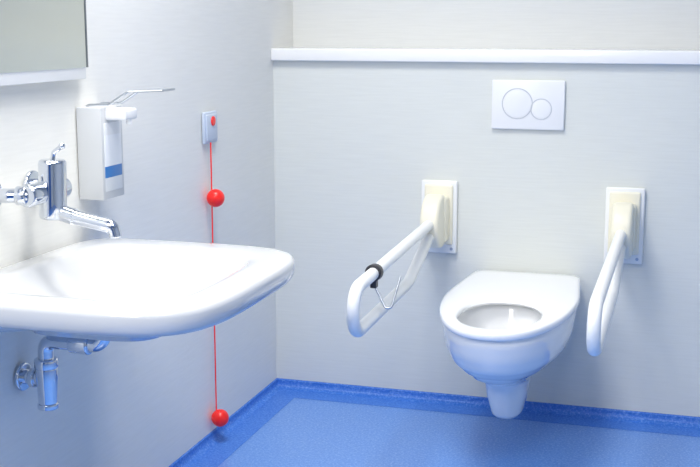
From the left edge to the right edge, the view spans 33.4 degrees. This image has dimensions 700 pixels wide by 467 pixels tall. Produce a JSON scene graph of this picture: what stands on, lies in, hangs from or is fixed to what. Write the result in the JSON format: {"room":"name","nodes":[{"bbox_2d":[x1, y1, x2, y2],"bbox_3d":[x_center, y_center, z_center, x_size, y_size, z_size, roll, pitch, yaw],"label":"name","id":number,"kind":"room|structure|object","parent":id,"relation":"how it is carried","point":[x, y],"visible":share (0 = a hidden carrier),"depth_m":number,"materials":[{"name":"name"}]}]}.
{"room":"accessible hospital bathroom","nodes":[
{"label":"accessible hospital bathroom","id":0,"kind":"room"},
{"bbox_2d":[0,0,292,466],"bbox_3d":[-1.029,-0.338,1.506,0.100,2.628,5.600,3,11,17],"label":"wall","id":1,"kind":"structure","parent":0,"point":[147,403],"depth_m":3.10,"materials":[{"name":"paint"}]},
{"bbox_2d":[0,0,87,85],"bbox_3d":[-0.707,-0.720,2.295,0.023,0.854,0.663,3,11,17],"label":"mirror","id":2,"kind":"object","parent":1,"relation":"attached to","point":[41,41],"visible":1,"depth_m":2.49,"materials":[{"name":"clear glass"}]},
{"bbox_2d":[0,143,120,237],"bbox_3d":[-0.589,-0.091,2.402,0.253,0.192,0.216,3,11,17],"label":"faucet","id":3,"kind":"object","parent":1,"relation":"attached to","point":[49,188],"visible":1,"depth_m":2.38,"materials":[{"name":"silver metal"}]},
{"bbox_2d":[76,88,174,200],"bbox_3d":[-0.512,-0.208,2.707,0.213,0.257,0.102,3,11,17],"label":"soap dispenser","id":4,"kind":"object","parent":1,"relation":"attached to","point":[99,126],"visible":1,"depth_m":2.69,"materials":[{"name":"white plastic"}]},
{"bbox_2d":[0,238,294,410],"bbox_3d":[-0.440,0.231,2.414,0.563,0.320,0.668,3,11,17],"label":"wall-mounted sink","id":5,"kind":"object","parent":1,"relation":"attached to","point":[84,296],"visible":1,"depth_m":2.44,"materials":[{"name":"ceramic"}]},
{"bbox_2d":[202,110,224,242],"bbox_3d":[-0.413,-0.163,3.325,0.054,0.373,0.147,3,11,17],"label":"switch","id":6,"kind":"object","parent":1,"relation":"attached to","point":[216,198],"depth_m":3.38,"materials":[{"name":"red plastic"}]},
{"bbox_2d":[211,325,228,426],"bbox_3d":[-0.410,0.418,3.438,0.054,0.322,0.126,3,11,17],"label":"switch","id":7,"kind":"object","parent":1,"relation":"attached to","point":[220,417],"depth_m":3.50,"materials":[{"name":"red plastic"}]},
{"bbox_2d":[169,378,699,466],"bbox_3d":[0.521,1.041,1.170,3.200,0.032,5.200,3,11,17],"label":"baseboard","id":8,"kind":"structure","parent":1,"relation":"attached to","point":[220,443],"depth_m":3.78,"materials":[{"name":"plastic"}]},
{"bbox_2d":[218,398,699,466],"bbox_3d":[0.550,1.125,1.282,3.400,0.172,5.600,3,11,17],"label":"floor","id":9,"kind":"structure","parent":0,"point":[305,432],"depth_m":3.53,"materials":[{"name":"plastic"}]},
{"bbox_2d":[273,61,699,416],"bbox_3d":[1.305,0.045,3.616,3.200,1.128,0.200,3,11,17],"label":"wall","id":10,"kind":"structure","parent":0,"point":[356,143],"depth_m":3.75,"materials":[{"name":"white paint"}]},
{"bbox_2d":[346,180,457,336],"bbox_3d":[0.153,0.050,3.337,0.128,0.282,1.008,3,11,17],"label":"grab rail","id":11,"kind":"object","parent":10,"relation":"attached to","point":[437,230],"visible":1,"depth_m":3.51,"materials":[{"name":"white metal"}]},
{"bbox_2d":[271,47,699,64],"bbox_3d":[1.301,-0.528,3.502,3.200,0.040,0.222,3,11,17],"label":"ledge","id":12,"kind":"structure","parent":10,"relation":"attached to","point":[472,55],"depth_m":3.66,"materials":[{"name":"white"}]},
{"bbox_2d":[439,270,579,418],"bbox_3d":[0.464,0.357,3.418,0.388,0.354,0.764,3,11,17],"label":"toilet","id":13,"kind":"object","parent":10,"relation":"attached to","point":[501,328],"visible":1,"depth_m":3.32,"materials":[{"name":"white ceramic"}]},
{"bbox_2d":[491,80,565,130],"bbox_3d":[0.556,-0.402,3.651,0.228,0.154,0.013,3,11,17],"label":"flush plate","id":14,"kind":"object","parent":10,"relation":"attached to","point":[516,104],"visible":1,"depth_m":3.65,"materials":[{"name":"white plastic"}]},
{"bbox_2d":[586,187,644,355],"bbox_3d":[0.710,0.080,3.171,0.118,0.282,1.008,3,11,17],"label":"grab rail","id":15,"kind":"object","parent":10,"relation":"attached to","point":[625,207],"visible":1,"depth_m":3.47,"materials":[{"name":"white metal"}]},
{"bbox_2d":[293,0,699,49],"bbox_3d":[1.348,-0.718,3.625,3.200,2.628,0.100,3,11,17],"label":"wall","id":16,"kind":"structure","parent":0,"point":[521,24],"depth_m":3.84,"materials":[{"name":"paint"}]}
]}

